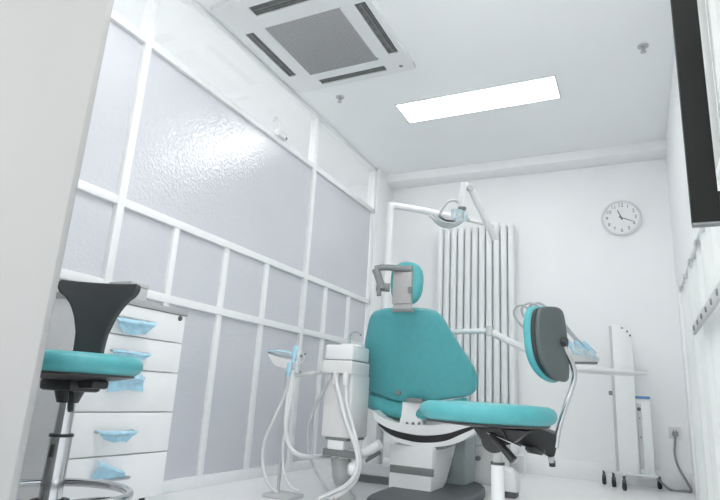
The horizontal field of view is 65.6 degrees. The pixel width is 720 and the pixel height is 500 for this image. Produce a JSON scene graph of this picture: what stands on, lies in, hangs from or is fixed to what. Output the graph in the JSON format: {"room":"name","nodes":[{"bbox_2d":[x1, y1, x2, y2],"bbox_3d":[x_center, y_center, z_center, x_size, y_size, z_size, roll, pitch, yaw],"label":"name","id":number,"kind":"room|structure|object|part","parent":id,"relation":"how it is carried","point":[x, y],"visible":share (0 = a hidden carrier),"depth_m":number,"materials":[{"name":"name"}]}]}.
{"room":"dental clinic","nodes":[
{"label":"dental clinic","id":0,"kind":"room"},
{"bbox_2d":[362,169,393,459],"bbox_3d":[0.147,0.563,5.426,0.120,2.750,0.375,-4,-16,26],"label":"wall","id":1,"kind":"structure","parent":0,"point":[384,192],"depth_m":5.46,"materials":[{"name":"paint"}]},
{"bbox_2d":[57,0,376,494],"bbox_3d":[-0.760,0.038,3.613,0.068,2.750,3.822,-4,-16,26],"label":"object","id":2,"kind":"structure","parent":1,"relation":"in","point":[182,193],"depth_m":3.38,"materials":[{"name":"grey glass"}]},
{"bbox_2d":[0,0,113,499],"bbox_3d":[-1.132,-0.469,1.730,0.920,2.718,0.020,-4,-16,26],"label":"door","id":3,"kind":"structure","parent":2,"relation":"attached to","point":[52,51],"depth_m":1.51,"materials":[{"name":"paint"}]},
{"bbox_3d":[-1.302,-0.093,2.504,0.012,0.395,0.406,-4,-16,26],"label":"pane","id":4,"kind":"part","parent":2,"relation":"part of","materials":[{"name":"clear glass"}]},
{"bbox_3d":[-1.359,-0.781,2.478,0.012,0.873,0.846,-4,-16,26],"label":"pane","id":5,"kind":"part","parent":2,"relation":"part of","materials":[{"name":"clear glass"}]},
{"bbox_3d":[-1.121,0.011,2.866,0.012,0.395,0.357,-4,-16,26],"label":"pane","id":6,"kind":"part","parent":2,"relation":"part of","materials":[{"name":"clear glass"}]},
{"bbox_3d":[-1.161,0.668,2.695,0.012,0.925,0.357,-4,-16,26],"label":"pane","id":7,"kind":"part","parent":2,"relation":"part of","materials":[{"name":"glass"}]},
{"bbox_3d":[-0.981,0.772,3.054,0.012,0.925,0.399,-4,-16,26],"label":"pane","id":8,"kind":"part","parent":2,"relation":"part of","materials":[{"name":"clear glass"}]},
{"bbox_3d":[-0.942,0.115,3.224,0.012,0.395,0.399,-4,-16,26],"label":"pane","id":9,"kind":"part","parent":2,"relation":"part of","materials":[{"name":"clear glass"}]},
{"bbox_3d":[-0.782,0.415,3.516,0.060,0.044,3.820,-4,-16,26],"label":"rail","id":10,"kind":"part","parent":2,"relation":"part of","materials":[{"name":"white paint"}]},
{"bbox_3d":[-0.789,-0.450,3.618,0.012,0.873,1.717,-4,-16,26],"label":"pane","id":11,"kind":"part","parent":2,"relation":"part of","materials":[{"name":"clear glass"}]},
{"bbox_3d":[-0.758,0.014,3.620,0.060,0.044,3.820,-4,-16,26],"label":"rail","id":12,"kind":"part","parent":2,"relation":"part of","materials":[{"name":"white paint"}]},
{"bbox_3d":[-0.794,0.880,3.428,0.012,0.925,0.394,-4,-16,26],"label":"pane","id":13,"kind":"part","parent":2,"relation":"part of","materials":[{"name":"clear glass"}]},
{"bbox_3d":[-0.706,-0.851,3.845,0.060,0.045,3.820,-4,-16,26],"label":"rail","id":14,"kind":"part","parent":2,"relation":"part of","materials":[{"name":"white paint"}]},
{"bbox_3d":[-0.755,0.223,3.599,0.012,0.395,0.394,-4,-16,26],"label":"pane","id":15,"kind":"part","parent":2,"relation":"part of","materials":[{"name":"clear glass"}]},
{"bbox_3d":[-0.837,1.338,3.277,0.060,0.060,3.820,-4,-16,26],"label":"rail","id":16,"kind":"part","parent":2,"relation":"part of","materials":[{"name":"white metal"}]},
{"bbox_3d":[-0.594,0.996,3.829,0.012,0.925,0.459,-4,-16,26],"label":"pane","id":17,"kind":"part","parent":2,"relation":"part of","materials":[{"name":"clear glass"}]},
{"bbox_3d":[-0.680,-1.273,3.954,0.060,0.034,3.820,-4,-16,26],"label":"head rail","id":18,"kind":"part","parent":2,"relation":"part of","materials":[{"name":"white paint"}]},
{"bbox_2d":[272,117,287,140],"bbox_3d":[-0.580,-0.875,4.012,0.055,0.127,0.176,-4,-16,26],"label":"sensor","id":19,"kind":"object","parent":2,"relation":"on","point":[279,133],"visible":1,"depth_m":4.00,"materials":[{"name":"white plastic"}]},
{"bbox_3d":[-0.554,0.339,3.999,0.012,0.395,0.459,-4,-16,26],"label":"pane","id":20,"kind":"part","parent":2,"relation":"part of","materials":[{"name":"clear glass"}]},
{"bbox_3d":[-0.414,1.100,4.188,0.012,0.925,0.299,-4,-16,26],"label":"pane","id":21,"kind":"part","parent":2,"relation":"part of","materials":[{"name":"clear glass"}]},
{"bbox_3d":[-0.375,0.443,4.358,0.012,0.395,0.299,-4,-16,26],"label":"pane","id":22,"kind":"part","parent":2,"relation":"part of","materials":[{"name":"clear glass"}]},
{"bbox_3d":[-0.253,1.194,4.511,0.012,0.925,0.374,-4,-16,26],"label":"pane","id":23,"kind":"part","parent":2,"relation":"part of","materials":[{"name":"clear glass"}]},
{"bbox_3d":[-0.213,0.537,4.681,0.012,0.395,0.374,-4,-16,26],"label":"pane","id":24,"kind":"part","parent":2,"relation":"part of","materials":[{"name":"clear glass"}]},
{"bbox_3d":[-0.163,-0.088,4.869,0.012,0.873,1.099,-4,-16,26],"label":"pane","id":25,"kind":"part","parent":2,"relation":"part of","materials":[{"name":"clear glass"}]},
{"bbox_3d":[-0.040,0.637,5.027,0.012,0.395,0.354,-4,-16,26],"label":"pane","id":26,"kind":"part","parent":2,"relation":"part of","materials":[{"name":"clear glass"}]},
{"bbox_2d":[113,0,674,186],"bbox_3d":[-0.543,-1.589,2.978,4.430,0.100,6.290,-4,-16,26],"label":"ceiling","id":27,"kind":"structure","parent":0,"point":[613,93],"depth_m":3.96,"materials":[{"name":"paint"}]},
{"bbox_2d":[211,0,414,92],"bbox_3d":[-0.256,-1.346,3.570,0.925,0.039,1.005,-4,-16,26],"label":"air conditioner","id":28,"kind":"object","parent":27,"relation":"attached to","point":[312,45],"visible":1,"depth_m":3.53,"materials":[{"name":"plastic"}]},
{"bbox_2d":[246,33,295,75],"bbox_3d":[-0.588,-1.313,3.758,0.072,0.005,0.528,-4,-16,26],"label":"vent","id":29,"kind":"object","parent":28,"relation":"attached to","point":[256,40],"depth_m":3.74,"materials":[{"name":"grey plastic"}]},
{"bbox_2d":[249,0,306,14],"bbox_3d":[-0.409,-1.442,3.218,0.523,0.005,0.093,-4,-16,26],"label":"vent","id":30,"kind":"object","parent":28,"relation":"attached to","point":[262,7],"depth_m":3.27,"materials":[{"name":"grey plastic"}]},
{"bbox_2d":[265,7,377,74],"bbox_3d":[-0.236,-1.326,3.594,0.522,0.016,0.555,-4,-16,26],"label":"grille","id":31,"kind":"object","parent":28,"relation":"attached to","point":[327,40],"depth_m":3.56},
{"bbox_2d":[320,66,386,82],"bbox_3d":[-0.055,-1.237,3.926,0.523,0.005,0.068,-4,-16,26],"label":"vent","id":32,"kind":"object","parent":28,"relation":"attached to","point":[369,71],"depth_m":3.92,"materials":[{"name":"grey plastic"}]},
{"bbox_2d":[354,2,397,52],"bbox_3d":[0.108,-1.358,3.423,0.080,0.005,0.528,-4,-16,26],"label":"vent","id":33,"kind":"object","parent":28,"relation":"attached to","point":[365,12],"depth_m":3.40,"materials":[{"name":"grey plastic"}]},
{"bbox_2d":[336,95,343,102],"bbox_3d":[-0.155,-1.152,4.280,0.064,0.046,0.064,-4,-16,26],"label":"sprinkler","id":34,"kind":"object","parent":27,"relation":"attached to","point":[341,97],"visible":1,"depth_m":4.27,"materials":[{"name":"metal"}]},
{"bbox_2d":[395,74,560,123],"bbox_3d":[0.873,-1.124,4.217,1.190,0.012,0.319,-4,-16,26],"label":"recessed light","id":35,"kind":"object","parent":27,"relation":"in","point":[544,88],"visible":1,"depth_m":4.18,"materials":[{"name":"plastic"}]},
{"bbox_2d":[637,43,648,53],"bbox_3d":[1.760,-1.247,3.469,0.064,0.046,0.064,-4,-16,26],"label":"sprinkler","id":36,"kind":"object","parent":27,"relation":"attached to","point":[643,46],"visible":1,"depth_m":3.46,"materials":[{"name":"metal"}]},
{"bbox_2d":[134,457,695,499],"bbox_3d":[-0.708,1.165,2.263,4.430,0.100,6.290,-4,-16,26],"label":"floor","id":37,"kind":"structure","parent":0,"point":[532,486],"depth_m":3.58,"materials":[{"name":"tile"}]},
{"bbox_2d":[16,280,142,499],"bbox_3d":[-0.872,0.507,1.682,0.528,0.863,0.508,-4,-16,26],"label":"stool","id":38,"kind":"object","parent":37,"relation":"on","point":[96,307],"visible":0.88,"depth_m":1.65,"materials":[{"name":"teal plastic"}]},
{"bbox_3d":[-0.840,0.432,1.619,0.062,0.071,0.019,-11,-20,44],"label":"lever","id":39,"kind":"part","parent":38,"relation":"part of","materials":[{"name":"black plastic"}]},
{"bbox_3d":[-0.870,0.344,1.703,0.394,0.065,0.394,-4,-16,26],"label":"seat","id":40,"kind":"part","parent":38,"relation":"part of","materials":[{"name":"teal leather"}]},
{"bbox_3d":[-0.874,0.251,1.833,0.277,0.294,0.052,3,-15,2],"label":"backrest","id":41,"kind":"part","parent":38,"relation":"part of","materials":[{"name":"plastic"}]},
{"bbox_2d":[16,292,187,499],"bbox_3d":[-1.072,0.652,2.318,0.398,0.878,0.510,-4,-16,26],"label":"base cabinet","id":42,"kind":"object","parent":37,"relation":"on","point":[121,431],"visible":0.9,"depth_m":2.22,"materials":[{"name":"plastic"}]},
{"bbox_3d":[-0.948,0.706,2.171,0.031,0.011,0.181,-4,-16,26],"label":"handle","id":43,"kind":"part","parent":42,"relation":"part of","materials":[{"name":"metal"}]},
{"bbox_3d":[-0.956,0.895,2.189,0.019,0.171,0.494,-4,-16,26],"label":"drawer","id":44,"kind":"part","parent":42,"relation":"part of","materials":[{"name":"plastic"}]},
{"bbox_3d":[-0.953,0.879,2.138,0.031,0.011,0.181,-4,-16,26],"label":"handle","id":45,"kind":"part","parent":42,"relation":"part of","materials":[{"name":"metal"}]},
{"bbox_3d":[-0.946,0.732,2.232,0.019,0.158,0.494,-4,-16,26],"label":"drawer","id":46,"kind":"part","parent":42,"relation":"part of","materials":[{"name":"laminate"}]},
{"bbox_3d":[-0.936,0.573,2.273,0.019,0.161,0.494,-4,-16,26],"label":"drawer","id":47,"kind":"part","parent":42,"relation":"part of","materials":[{"name":"plastic"}]},
{"bbox_2d":[109,281,149,301],"bbox_3d":[-1.022,0.191,2.459,0.138,0.088,0.105,-4,-16,26],"label":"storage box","id":48,"kind":"object","parent":42,"relation":"on","point":[142,295],"visible":0.29,"depth_m":2.44,"materials":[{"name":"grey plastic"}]},
{"bbox_3d":[-1.020,0.158,2.468,0.138,0.018,0.105,-4,-16,26],"label":"lid","id":49,"kind":"part","parent":48,"relation":"part of","materials":[{"name":"white plastic"}]},
{"bbox_3d":[-0.925,0.412,2.258,0.031,0.011,0.181,-4,-16,26],"label":"handle","id":50,"kind":"part","parent":42,"relation":"part of","materials":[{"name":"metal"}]},
{"bbox_3d":[-0.916,0.288,2.295,0.031,0.011,0.181,-4,-16,26],"label":"handle","id":51,"kind":"part","parent":42,"relation":"part of","materials":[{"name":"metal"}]},
{"bbox_3d":[-0.927,0.429,2.310,0.019,0.127,0.494,-4,-16,26],"label":"drawer","id":52,"kind":"part","parent":42,"relation":"part of","materials":[{"name":"plastic"}]},
{"bbox_3d":[-0.920,0.304,2.342,0.019,0.121,0.494,-4,-16,26],"label":"drawer","id":53,"kind":"part","parent":42,"relation":"part of","materials":[{"name":"laminate"}]},
{"bbox_2d":[261,345,331,499],"bbox_3d":[-0.328,0.944,3.107,0.446,0.796,0.262,8,-15,-16],"label":"holder","id":54,"kind":"object","parent":37,"relation":"on","point":[290,363],"visible":1,"depth_m":3.06,"materials":[{"name":"white plastic"}]},
{"bbox_2d":[266,349,298,368],"bbox_3d":[-0.442,0.618,3.171,0.251,0.112,0.065,-4,-16,26],"label":"tray","id":55,"kind":"object","parent":54,"relation":"on","point":[278,360],"depth_m":3.14,"materials":[{"name":"white plastic"}]},
{"bbox_3d":[-0.410,1.306,2.974,0.170,0.020,0.150,-4,-16,26],"label":"floor plate","id":56,"kind":"part","parent":54,"relation":"part of","materials":[{"name":"grey plastic"}]},
{"bbox_3d":[-0.289,0.697,3.149,0.141,0.046,0.154,-4,-16,26],"label":"arm","id":57,"kind":"part","parent":54,"relation":"part of","materials":[{"name":"grey plastic"}]},
{"bbox_2d":[306,331,382,499],"bbox_3d":[-0.051,0.903,3.136,0.426,0.921,0.350,-4,-16,26],"label":"dental cuspidor unit","id":58,"kind":"object","parent":37,"relation":"on","point":[346,366],"visible":1,"depth_m":3.10,"materials":[{"name":"white plastic"}]},
{"bbox_3d":[-0.084,1.066,3.164,0.136,0.015,0.220,-4,-16,26],"label":"plate","id":59,"kind":"part","parent":58,"relation":"part of","materials":[{"name":"grey plastic"}]},
{"bbox_3d":[-0.069,1.129,3.112,0.220,0.036,0.185,-4,-16,26],"label":"mount rail","id":60,"kind":"part","parent":58,"relation":"part of","materials":[{"name":"grey plastic"}]},
{"bbox_2d":[347,462,355,475],"bbox_3d":[-0.037,1.162,2.962,0.060,0.070,0.068,3,-15,1],"label":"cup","id":61,"kind":"object","parent":58,"relation":"on","point":[351,468],"depth_m":2.93,"materials":[{"name":"white plastic"}]},
{"bbox_2d":[340,344,364,347],"bbox_3d":[-0.043,0.569,3.310,0.151,0.012,0.151,-4,-16,26],"label":"bowl","id":62,"kind":"object","parent":58,"relation":"on","point":[358,345],"depth_m":3.25,"materials":[{"name":"white ceramic"}]},
{"bbox_2d":[349,331,361,343],"bbox_3d":[-0.030,0.528,3.368,0.105,0.077,0.013,-10,-20,43],"label":"tap","id":63,"kind":"object","parent":58,"relation":"on","point":[359,333],"depth_m":3.38,"materials":[{"name":"silver metal"}]},
{"bbox_3d":[0.003,1.080,3.023,0.251,0.117,0.048,-4,-16,26],"label":"support arm","id":64,"kind":"part","parent":58,"relation":"part of","materials":[{"name":"white plastic"}]},
{"bbox_2d":[358,422,389,484],"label":"box","id":65,"kind":"object","parent":37,"relation":"on","point":[376,471],"depth_m":3.66,"materials":[{"name":"white plastic"}]},
{"bbox_2d":[365,262,484,499],"bbox_3d":[0.458,0.864,3.591,0.773,1.284,1.664,-4,-16,26],"label":"dental chair","id":66,"kind":"object","parent":37,"relation":"on","point":[415,358],"visible":0.85,"depth_m":3.19,"materials":[{"name":"teal leather"}]},
{"bbox_3d":[0.102,0.218,3.025,0.030,0.060,0.026,-4,-16,26],"label":"release lever","id":67,"kind":"part","parent":66,"relation":"part of","materials":[{"name":"grey plastic"}]},
{"bbox_3d":[0.126,0.201,3.041,0.077,0.052,0.048,3,-15,3],"label":"pivot knob","id":68,"kind":"part","parent":66,"relation":"part of","materials":[{"name":"grey plastic"}]},
{"bbox_3d":[0.232,0.201,3.043,0.110,0.190,0.025,-4,-16,26],"label":"headrest plate","id":69,"kind":"part","parent":66,"relation":"part of","materials":[{"name":"white plastic"}]},
{"bbox_3d":[0.317,0.964,3.263,0.195,0.154,0.126,3,-15,1],"label":"hinge plate","id":70,"kind":"part","parent":66,"relation":"part of","materials":[{"name":"white plastic"}]},
{"bbox_3d":[0.538,1.078,3.761,0.652,0.177,1.195,-4,-16,26],"label":"seat","id":71,"kind":"part","parent":66,"relation":"part of","materials":[{"name":"teal leather"}]},
{"bbox_3d":[0.457,1.099,3.590,0.400,0.040,0.650,-4,-16,26],"label":"seat frame","id":72,"kind":"part","parent":66,"relation":"part of","materials":[{"name":"white plastic"}]},
{"bbox_3d":[0.377,1.279,3.357,0.259,0.255,0.430,-4,-16,26],"label":"motor","id":73,"kind":"part","parent":66,"relation":"part of","materials":[{"name":"white plastic"}]},
{"bbox_3d":[0.290,0.626,3.307,0.745,0.531,0.382,-4,-16,26],"label":"backrest","id":74,"kind":"part","parent":66,"relation":"part of","materials":[{"name":"teal leather"}]},
{"bbox_3d":[0.435,1.394,3.189,0.487,0.055,1.160,-4,-16,26],"label":"plate","id":75,"kind":"part","parent":66,"relation":"part of","materials":[{"name":"grey metal"}]},
{"bbox_2d":[384,182,498,264],"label":"lamp","id":76,"kind":"object","parent":66,"relation":"attached to","point":[446,220],"depth_m":4.05,"materials":[{"name":"white plastic"}]},
{"bbox_3d":[0.478,-0.289,4.177,0.448,0.085,0.056,6,-15,-9],"label":"arm","id":77,"kind":"part","parent":76,"relation":"part of","materials":[{"name":"white plastic"}]},
{"bbox_3d":[0.900,-0.263,4.095,0.048,0.327,0.392,-9,-19,40],"label":"spring arm","id":78,"kind":"part","parent":76,"relation":"part of","materials":[{"name":"white plastic"}]},
{"bbox_2d":[451,302,646,375],"bbox_3d":[0.955,0.565,3.654,1.643,0.418,0.467,-1,-15,18],"label":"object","id":79,"kind":"object","parent":66,"relation":"attached to","point":[581,352],"visible":0.68,"depth_m":3.45,"materials":[{"name":"white plastic"}]},
{"bbox_3d":[0.520,0.557,3.797,0.060,0.057,0.836,16,-19,-40],"label":"arm","id":80,"kind":"part","parent":79,"relation":"part of","materials":[{"name":"white plastic"}]},
{"bbox_2d":[569,365,646,375],"bbox_3d":[1.467,0.746,3.464,0.545,0.033,0.330,3,-15,1],"label":"tray","id":81,"kind":"object","parent":79,"relation":"on","point":[580,369],"depth_m":3.31,"materials":[{"name":"white plastic"}]},
{"bbox_2d":[475,438,508,485],"bbox_3d":[0.918,1.493,3.942,0.224,0.298,0.230,-4,-16,26],"label":"box","id":82,"kind":"object","parent":37,"relation":"on","point":[483,458],"visible":0.34,"depth_m":3.88,"materials":[{"name":"white plastic"}]},
{"bbox_3d":[0.918,1.373,3.992,0.194,0.040,0.204,-4,-16,26],"label":"lid","id":83,"kind":"part","parent":82,"relation":"part of","materials":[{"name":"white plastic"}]},
{"bbox_2d":[420,306,576,499],"bbox_3d":[0.422,0.591,1.704,0.528,0.861,0.508,-4,-16,26],"label":"stool","id":84,"kind":"object","parent":37,"relation":"on","point":[497,425],"visible":1,"depth_m":1.67,"materials":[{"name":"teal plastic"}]},
{"bbox_3d":[0.385,0.494,1.697,0.406,0.061,0.406,-4,-16,26],"label":"seat","id":85,"kind":"part","parent":84,"relation":"part of","materials":[{"name":"teal leather"}]},
{"bbox_3d":[0.414,0.574,1.623,0.088,0.082,0.025,-9,-19,39],"label":"lever","id":86,"kind":"part","parent":84,"relation":"part of","materials":[{"name":"black plastic"}]},
{"bbox_3d":[0.419,0.552,1.629,0.102,0.036,0.006,-6,-17,31],"label":"spring rod","id":87,"kind":"part","parent":84,"relation":"part of","materials":[{"name":"silver metal"}]},
{"bbox_3d":[0.548,0.629,1.749,0.060,0.025,0.060,-4,-16,26],"label":"tilt knob","id":88,"kind":"part","parent":84,"relation":"part of","materials":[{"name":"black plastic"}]},
{"bbox_3d":[0.535,0.607,1.789,0.245,0.118,0.072,9,-16,-22],"label":"arm","id":89,"kind":"part","parent":84,"relation":"part of","materials":[{"name":"black plastic"}]},
{"bbox_2d":[523,306,557,382],"bbox_3d":[0.589,0.298,1.778,0.044,0.239,0.208,-11,-20,43],"label":"cushion","id":90,"kind":"object","parent":84,"relation":"on","point":[540,323],"depth_m":1.71,"materials":[{"name":"leather"}]},
{"bbox_2d":[504,466,519,498],"bbox_3d":[0.908,1.432,3.452,0.140,0.169,0.140,-4,-16,26],"label":"junction box","id":91,"kind":"object","parent":37,"relation":"on","point":[512,479],"visible":0.61,"depth_m":3.38,"materials":[{"name":"white plastic"}]},
{"bbox_2d":[602,325,691,492],"bbox_3d":[2.145,1.197,4.296,0.589,1.200,0.360,7,-15,-14],"label":"tower","id":92,"kind":"object","parent":37,"relation":"on","point":[627,452],"visible":1,"depth_m":4.17,"materials":[{"name":"grey plastic"}]},
{"bbox_3d":[1.956,1.127,4.300,0.020,1.076,0.075,-4,-16,26],"label":"rail","id":93,"kind":"part","parent":92,"relation":"part of","materials":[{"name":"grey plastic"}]},
{"bbox_3d":[2.040,1.653,4.126,0.285,0.020,0.160,-4,-16,26],"label":"plate","id":94,"kind":"part","parent":92,"relation":"part of","materials":[{"name":"white plastic"}]},
{"bbox_3d":[2.127,1.384,4.166,0.094,0.530,0.090,-4,-16,26],"label":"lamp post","id":95,"kind":"part","parent":92,"relation":"part of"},
{"bbox_3d":[2.309,1.587,4.168,0.271,0.402,0.085,2,-15,6],"label":"power cord","id":96,"kind":"part","parent":92,"relation":"part of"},
{"bbox_2d":[678,159,719,499],"bbox_3d":[1.457,0.575,2.314,0.090,1.318,2.442,-4,-16,26],"label":"screen","id":97,"kind":"object","parent":37,"relation":"on","point":[699,287],"visible":0.94,"depth_m":2.60,"materials":[{"name":"fabric"}]},
{"bbox_3d":[1.988,0.864,3.364,0.030,1.288,0.020,-4,-16,26],"label":"post","id":98,"kind":"part","parent":97,"relation":"part of","materials":[{"name":"white paint"}]},
{"bbox_3d":[1.498,-0.050,2.470,0.030,0.028,2.430,-4,-16,26],"label":"rail","id":99,"kind":"part","parent":97,"relation":"part of","materials":[{"name":"white paint"}]},
{"bbox_3d":[1.234,0.190,1.961,0.016,0.050,1.440,-4,-16,26],"label":"handrail","id":100,"kind":"part","parent":97,"relation":"part of","materials":[{"name":"grey plastic"}]},
{"bbox_2d":[346,158,692,472],"bbox_3d":[0.724,0.598,5.430,4.530,2.950,0.150,-4,-16,26],"label":"wall","id":101,"kind":"structure","parent":0,"point":[566,259],"depth_m":4.79,"materials":[{"name":"paint"}]},
{"bbox_2d":[436,223,525,474],"bbox_3d":[1.071,0.820,5.016,0.790,2.154,0.153,-4,-16,26],"label":"radiator","id":102,"kind":"object","parent":101,"relation":"attached to","point":[476,274],"visible":0.51,"depth_m":5.04,"materials":[{"name":"metal"}]},
{"bbox_2d":[386,140,666,188],"bbox_3d":[1.422,-0.777,5.275,2.580,0.088,0.203,-4,-16,26],"label":"ceiling beam","id":103,"kind":"structure","parent":101,"relation":"attached to","point":[651,150],"depth_m":5.12,"materials":[{"name":"paint"}]},
{"bbox_2d":[383,442,691,489],"bbox_3d":[1.337,1.794,4.683,2.520,0.135,0.014,-4,-16,26],"label":"baseboard","id":104,"kind":"structure","parent":101,"relation":"attached to","point":[674,480],"depth_m":4.45,"materials":[{"name":"white paint"}]},
{"bbox_2d":[601,200,641,235],"bbox_3d":[2.251,-0.277,4.812,0.316,0.316,0.036,-4,-16,26],"label":"wall clock","id":105,"kind":"object","parent":101,"relation":"attached to","point":[620,217],"visible":1,"depth_m":4.81,"materials":[{"name":"white plastic"}]},
{"bbox_2d":[668,427,681,438],"bbox_3d":[2.406,1.396,4.265,0.086,0.086,0.012,-4,-16,26],"label":"wall outlet","id":106,"kind":"object","parent":101,"relation":"attached to","point":[670,429],"visible":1,"depth_m":4.26,"materials":[{"name":"white plastic"}]},
{"bbox_2d":[666,0,719,473],"bbox_3d":[1.254,-0.333,1.716,0.150,2.950,6.290,-4,-16,26],"label":"wall","id":107,"kind":"structure","parent":0,"point":[683,234],"depth_m":3.83,"materials":[{"name":"paint"}]},
{"bbox_2d":[691,473,695,496],"bbox_3d":[2.228,1.585,3.668,0.014,0.135,1.076,-4,-16,26],"label":"baseboard","id":108,"kind":"structure","parent":107,"relation":"attached to","point":[692,474],"depth_m":3.99,"materials":[{"name":"white paint"}]},
{"bbox_2d":[670,0,719,227],"bbox_3d":[1.059,-0.821,1.683,0.258,1.667,1.500,-4,-16,26],"label":"window","id":109,"kind":"structure","parent":107,"relation":"in","point":[713,6],"depth_m":1.44,"materials":[{"name":"paint"}]},
{"bbox_3d":[0.931,-0.694,1.485,0.184,1.307,0.030,-4,-16,26],"label":"window sash","id":110,"kind":"part","parent":109,"relation":"part of","materials":[{"name":"black metal"}]},
{"bbox_3d":[1.448,-0.864,2.258,0.050,1.110,0.050,-4,-16,26],"label":"frame","id":111,"kind":"part","parent":109,"relation":"part of","materials":[{"name":"paint"}]}
]}

